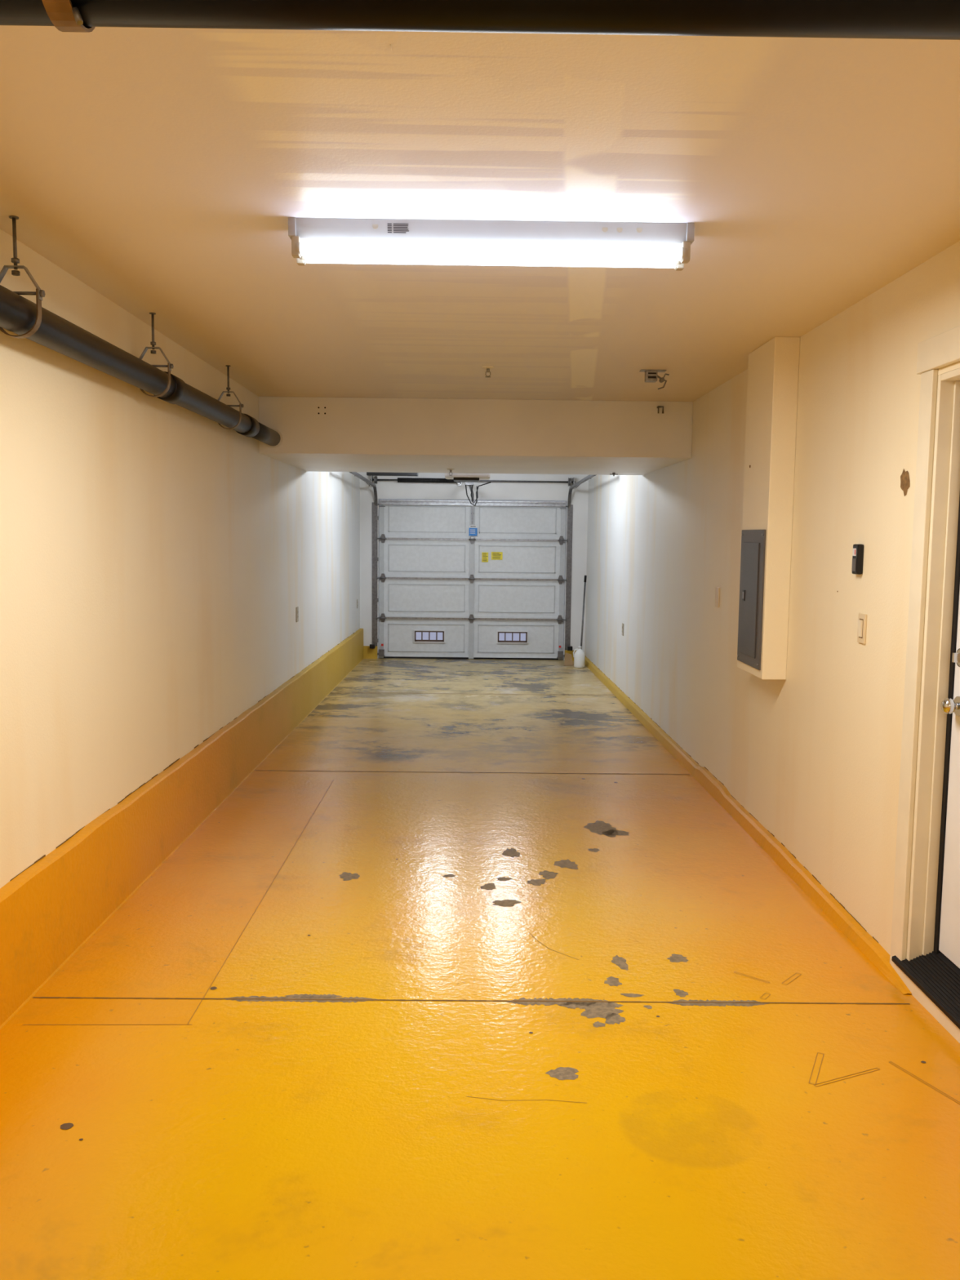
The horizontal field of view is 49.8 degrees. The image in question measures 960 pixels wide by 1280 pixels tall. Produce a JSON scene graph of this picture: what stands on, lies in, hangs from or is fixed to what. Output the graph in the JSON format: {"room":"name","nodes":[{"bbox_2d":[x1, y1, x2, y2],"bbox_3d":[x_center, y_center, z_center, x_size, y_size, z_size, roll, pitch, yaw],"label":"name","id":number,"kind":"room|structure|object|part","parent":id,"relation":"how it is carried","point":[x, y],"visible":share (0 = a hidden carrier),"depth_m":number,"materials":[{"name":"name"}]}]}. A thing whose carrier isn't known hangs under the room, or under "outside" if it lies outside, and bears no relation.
{"room":"residential garage","nodes":[
{"label":"residential garage","id":0,"kind":"room"},
{"bbox_2d":[0,228,359,888],"bbox_3d":[-1.608,-0.153,5.593,0.100,2.766,17.384,1,6,0],"label":"wall","id":1,"kind":"structure","parent":0,"point":[157,566],"depth_m":4.52,"materials":[{"name":"paint"}]},
{"bbox_2d":[0,628,363,1029],"bbox_3d":[-1.539,0.810,5.591,0.057,0.630,16.984,1,6,0],"label":"baseboard","id":2,"kind":"structure","parent":1,"relation":"attached to","point":[49,910],"depth_m":4.43,"materials":[{"name":"paint"}]},
{"bbox_2d":[295,606,298,622],"bbox_3d":[-1.579,-0.221,8.952,0.012,0.130,0.090,1,6,0],"label":"electrical outlet","id":3,"kind":"object","parent":1,"relation":"attached to","point":[297,607],"visible":1,"depth_m":8.94,"materials":[{"name":"plastic"}]},
{"bbox_2d":[349,471,378,645],"bbox_3d":[-1.468,-0.917,12.458,0.220,2.625,2.994,1,6,0],"label":"door track","id":4,"kind":"object","parent":1,"relation":"attached to","point":[375,508],"visible":0.88,"depth_m":13.92,"materials":[{"name":"metal"}]},
{"bbox_2d":[369,643,375,648],"bbox_3d":[-1.445,0.084,13.938,0.077,0.075,0.089,1,6,0],"label":"sensor","id":5,"kind":"object","parent":4,"relation":"attached to","point":[372,646],"visible":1,"depth_m":13.89,"materials":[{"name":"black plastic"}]},
{"bbox_2d":[360,471,588,660],"bbox_3d":[-0.091,-0.990,14.025,3.259,2.766,0.140,1,6,0],"label":"wall","id":6,"kind":"structure","parent":0,"point":[389,490],"depth_m":13.87,"materials":[{"name":"paint"}]},
{"bbox_2d":[363,645,377,658],"bbox_3d":[-1.485,0.177,14.028,0.185,0.190,0.070,1,6,0],"label":"baseboard","id":7,"kind":"structure","parent":6,"relation":"attached to","point":[368,653],"depth_m":13.99,"materials":[{"name":"paint"}]},
{"bbox_2d":[376,499,568,659],"bbox_3d":[-0.110,-0.804,13.990,2.568,2.139,0.107,1,6,0],"label":"door","id":8,"kind":"structure","parent":6,"relation":"in","point":[486,580],"depth_m":14.00,"materials":[{"name":"metal"}]},
{"bbox_3d":[-0.093,-1.453,13.907,0.110,0.175,0.005,1,6,0],"label":"label plate","id":9,"kind":"part","parent":8,"relation":"part of","materials":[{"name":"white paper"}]},
{"bbox_2d":[370,475,575,488],"bbox_3d":[-0.095,-2.099,13.762,2.720,0.150,0.160,1,6,0],"label":"spring","id":10,"kind":"object","parent":6,"relation":"attached to","point":[375,479],"visible":0.94,"depth_m":13.72,"materials":[{"name":"metal"}]},
{"bbox_2d":[564,649,577,661],"bbox_3d":[1.259,0.220,14.053,0.215,0.160,0.070,1,6,0],"label":"baseboard","id":11,"kind":"structure","parent":6,"relation":"attached to","point":[566,651],"depth_m":14.01,"materials":[{"name":"paint"}]},
{"bbox_2d":[564,474,595,649],"bbox_3d":[1.281,-0.889,12.481,0.210,2.625,2.994,1,6,0],"label":"door track","id":12,"kind":"object","parent":6,"relation":"attached to","point":[570,509],"visible":0.83,"depth_m":13.94,"materials":[{"name":"metal"}]},
{"bbox_2d":[566,644,572,650],"bbox_3d":[1.207,0.112,13.960,0.077,0.075,0.089,1,6,0],"label":"sensor","id":13,"kind":"object","parent":12,"relation":"attached to","point":[569,648],"visible":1,"depth_m":13.92,"materials":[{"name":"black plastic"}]},
{"bbox_2d":[0,657,959,1279],"bbox_3d":[-0.042,1.081,5.730,3.259,0.357,17.384,1,6,0],"label":"floor","id":14,"kind":"structure","parent":0,"point":[470,976],"depth_m":3.16,"materials":[{"name":"paint"}]},
{"bbox_2d":[563,653,573,666],"bbox_3d":[1.148,0.252,13.516,0.130,0.150,0.225,1,6,0],"label":"cardboard piece","id":15,"kind":"object","parent":14,"relation":"on","point":[568,658],"visible":1,"depth_m":13.55,"materials":[{"name":"brown cardboard"}]},
{"bbox_2d":[573,646,585,667],"bbox_3d":[1.274,0.216,13.239,0.139,0.272,0.139,6,8,44],"label":"plastic jug","id":16,"kind":"object","parent":14,"relation":"on","point":[579,655],"visible":1,"depth_m":13.19,"materials":[{"name":"white plastic"}]},
{"bbox_2d":[580,575,586,649],"bbox_3d":[1.334,-0.258,13.522,0.088,1.163,0.350,2,6,11],"label":"mop","id":17,"kind":"object","parent":14,"relation":"on","point":[585,576],"visible":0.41,"depth_m":13.54,"materials":[{"name":"metal"}]},
{"bbox_2d":[0,25,959,401],"bbox_3d":[-0.012,-1.570,5.462,3.259,0.124,17.384,1,6,0],"label":"ceiling","id":18,"kind":"structure","parent":0,"point":[165,171],"depth_m":2.81,"materials":[{"name":"paint"}]},
{"bbox_2d":[0,215,44,338],"bbox_3d":[-1.428,-1.115,3.183,0.172,0.361,0.030,1,6,0],"label":"hanger","id":19,"kind":"object","parent":18,"relation":"hanging from","point":[39,293],"visible":0.98,"depth_m":3.18,"materials":[{"name":"metal"}]},
{"bbox_3d":[-1.427,-1.208,3.174,0.021,0.173,0.024,1,6,0],"label":"threaded rod","id":20,"kind":"part","parent":19,"relation":"part of","materials":[{"name":"metal"}]},
{"bbox_2d":[41,0,94,32],"bbox_3d":[-0.485,-0.905,1.221,0.044,0.362,0.124,1,6,0],"label":"strap hanger","id":21,"kind":"object","parent":18,"relation":"hanging from","point":[64,17],"visible":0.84,"depth_m":1.22,"materials":[{"name":"metal"}]},
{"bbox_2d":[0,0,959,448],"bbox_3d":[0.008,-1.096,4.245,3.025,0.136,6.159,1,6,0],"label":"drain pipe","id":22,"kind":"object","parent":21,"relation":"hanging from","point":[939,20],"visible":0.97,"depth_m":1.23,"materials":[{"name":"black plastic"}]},
{"bbox_2d":[138,312,173,397],"bbox_3d":[-1.438,-1.254,4.556,0.172,0.361,0.030,1,6,0],"label":"hanger","id":23,"kind":"object","parent":18,"relation":"hanging from","point":[153,343],"visible":0.77,"depth_m":4.55,"materials":[{"name":"metal"}]},
{"bbox_3d":[-1.437,-1.348,4.547,0.021,0.173,0.024,1,6,0],"label":"threaded rod","id":24,"kind":"part","parent":23,"relation":"part of","materials":[{"name":"metal"}]},
{"bbox_2d":[217,364,244,429],"bbox_3d":[-1.448,-1.396,5.959,0.172,0.361,0.030,1,6,0],"label":"hanger","id":25,"kind":"object","parent":18,"relation":"hanging from","point":[241,406],"visible":0.76,"depth_m":5.95,"materials":[{"name":"metal"}]},
{"bbox_3d":[-1.447,-1.490,5.949,0.021,0.173,0.024,1,6,0],"label":"threaded rod","id":26,"kind":"part","parent":25,"relation":"part of","materials":[{"name":"metal"}]},
{"bbox_2d":[366,471,417,475],"bbox_3d":[-0.988,-2.003,11.681,0.580,0.298,0.060,1,6,0],"label":"bar","id":27,"kind":"object","parent":18,"relation":"hanging from","point":[368,473],"visible":0.44,"depth_m":11.66,"materials":[{"name":"grey metal"}]},
{"bbox_2d":[444,472,490,506],"bbox_3d":[-0.095,-1.832,11.602,0.436,0.602,4.143,1,6,1],"label":"garage door opener","id":28,"kind":"object","parent":18,"relation":"hanging from","point":[468,478],"visible":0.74,"depth_m":9.59,"materials":[{"name":"white plastic"}]},
{"bbox_3d":[-0.129,-1.879,13.107,0.105,0.222,1.060,1,6,0],"label":"trolley arm","id":29,"kind":"part","parent":28,"relation":"part of","materials":[{"name":"metal"}]},
{"bbox_3d":[-0.024,-1.792,12.696,0.323,0.303,0.039,0,6,-10],"label":"release cord","id":30,"kind":"part","parent":28,"relation":"part of","materials":[{"name":"black plastic"}]},
{"bbox_2d":[258,396,693,475],"bbox_3d":[-0.036,-1.608,8.360,3.059,0.393,2.134,1,6,0],"label":"ceiling beam","id":31,"kind":"structure","parent":18,"relation":"attached to","point":[319,433],"depth_m":7.31,"materials":[{"name":"paint"}]},
{"bbox_2d":[446,468,454,475],"bbox_3d":[-0.250,-1.434,8.849,0.070,0.059,0.070,1,6,0],"label":"sprinkler head","id":32,"kind":"object","parent":31,"relation":"attached to","point":[450,469],"visible":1,"depth_m":8.84},
{"bbox_2d":[657,405,663,413],"bbox_3d":[1.269,-1.619,7.279,0.046,0.052,0.037,1,6,0],"label":"wall hook","id":33,"kind":"object","parent":31,"relation":"attached to","point":[658,406],"visible":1,"depth_m":7.26,"materials":[{"name":"metal"}]},
{"bbox_2d":[481,365,493,377],"bbox_3d":[0.046,-1.525,5.887,0.070,0.059,0.070,1,6,0],"label":"sprinkler head","id":34,"kind":"object","parent":18,"relation":"attached to","point":[487,367],"visible":1,"depth_m":5.88},
{"bbox_2d":[288,217,694,271],"bbox_3d":[0.034,-1.227,3.213,1.236,0.112,0.132,1,6,0],"label":"fluorescent light fixture","id":35,"kind":"object","parent":18,"relation":"attached to","point":[313,240],"visible":1,"depth_m":3.16,"materials":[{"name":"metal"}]},
{"bbox_2d":[639,368,669,389],"bbox_3d":[1.003,-1.495,5.946,0.166,0.108,0.062,1,6,0],"label":"bracket","id":36,"kind":"object","parent":18,"relation":"attached to","point":[651,375],"visible":1,"depth_m":5.92,"materials":[{"name":"metal"}]},
{"bbox_3d":[1.049,-1.485,5.948,0.073,0.090,0.040,1,6,0],"label":"arm","id":37,"kind":"part","parent":36,"relation":"part of","materials":[{"name":"metal"}]},
{"bbox_2d":[584,240,959,958],"bbox_3d":[1.580,-0.120,5.620,0.162,2.766,17.384,1,6,0],"label":"wall","id":38,"kind":"structure","parent":0,"point":[814,754],"depth_m":4.70,"materials":[{"name":"paint"}]},
{"bbox_2d":[622,622,623,635],"bbox_3d":[1.454,-0.108,10.544,0.012,0.125,0.085,1,6,0],"label":"electrical outlet","id":39,"kind":"object","parent":38,"relation":"attached to","point":[622,623],"visible":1,"depth_m":10.53,"materials":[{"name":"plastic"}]},
{"bbox_2d":[715,586,719,607],"bbox_3d":[1.491,-0.270,6.497,0.008,0.125,0.085,1,6,0],"label":"cover","id":40,"kind":"object","parent":38,"relation":"attached to","point":[717,588],"visible":1,"depth_m":6.49,"materials":[{"name":"beige plastic"}]},
{"bbox_2d":[584,656,911,995],"bbox_3d":[1.440,0.728,8.821,0.052,0.208,10.584,1,6,0],"label":"baseboard","id":41,"kind":"structure","parent":38,"relation":"attached to","point":[776,851],"depth_m":5.14,"materials":[{"name":"paint"}]},
{"bbox_2d":[737,336,799,679],"bbox_3d":[1.448,-0.646,5.232,0.124,1.642,0.480,1,6,0],"label":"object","id":42,"kind":"structure","parent":38,"relation":"attached to","point":[773,367],"depth_m":5.03,"materials":[{"name":"paint"}]},
{"bbox_2d":[737,529,765,670],"bbox_3d":[1.375,-0.215,5.276,0.020,0.690,0.430,1,6,0],"label":"box","id":43,"kind":"object","parent":42,"relation":"attached to","point":[753,541],"visible":1,"depth_m":5.22,"materials":[{"name":"grey metal"}]},
{"bbox_3d":[1.374,-0.208,5.276,0.006,0.575,0.280,1,6,0],"label":"door","id":44,"kind":"part","parent":43,"relation":"part of","materials":[{"name":"grey metal"}]},
{"bbox_2d":[851,543,863,574],"bbox_3d":[1.502,-0.322,4.120,0.028,0.120,0.064,1,6,0],"label":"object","id":45,"kind":"object","parent":38,"relation":"attached to","point":[858,549],"visible":1,"depth_m":4.09,"materials":[{"name":"black plastic"}]},
{"bbox_2d":[857,613,866,644],"bbox_3d":[1.505,-0.046,4.088,0.017,0.118,0.075,1,6,0],"label":"light switch","id":46,"kind":"object","parent":38,"relation":"attached to","point":[862,618],"visible":1,"depth_m":4.07,"materials":[{"name":"beige plastic"}]},
{"bbox_2d":[889,956,959,1043],"bbox_3d":[1.500,1.273,2.751,0.022,0.058,1.995,1,6,0],"label":"trim","id":47,"kind":"structure","parent":38,"relation":"attached to","point":[917,993],"depth_m":3.42,"materials":[{"name":"paint"}]},
{"bbox_2d":[890,325,959,960],"bbox_3d":[1.507,0.148,3.099,0.026,2.230,1.135,1,6,0],"label":"trim","id":48,"kind":"structure","parent":38,"relation":"attached to","point":[943,349],"depth_m":3.56,"materials":[{"name":"paint"}]},
{"bbox_2d":[906,368,959,960],"bbox_3d":[1.560,0.188,3.101,0.082,2.060,0.910,1,6,0],"label":"trim","id":49,"kind":"structure","parent":38,"relation":"attached to","point":[945,495],"depth_m":3.53,"materials":[{"name":"paint"}]},
{"bbox_2d":[933,496,959,968],"bbox_3d":[1.601,0.170,3.099,0.103,1.978,0.868,1,6,0],"label":"door","id":50,"kind":"structure","parent":38,"relation":"in","point":[947,926],"depth_m":3.50,"materials":[{"name":"white paint"}]},
{"bbox_3d":[1.575,0.221,3.457,0.058,0.066,0.066,1,6,0],"label":"knob","id":51,"kind":"part","parent":50,"relation":"part of","materials":[{"name":"silver metal"}]},
{"bbox_2d":[891,951,959,1029],"bbox_3d":[1.542,1.167,3.216,0.128,0.088,0.980,1,6,0],"label":"doormat","id":52,"kind":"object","parent":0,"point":[938,977],"depth_m":3.46,"materials":[{"name":"black rubber"}]}
]}

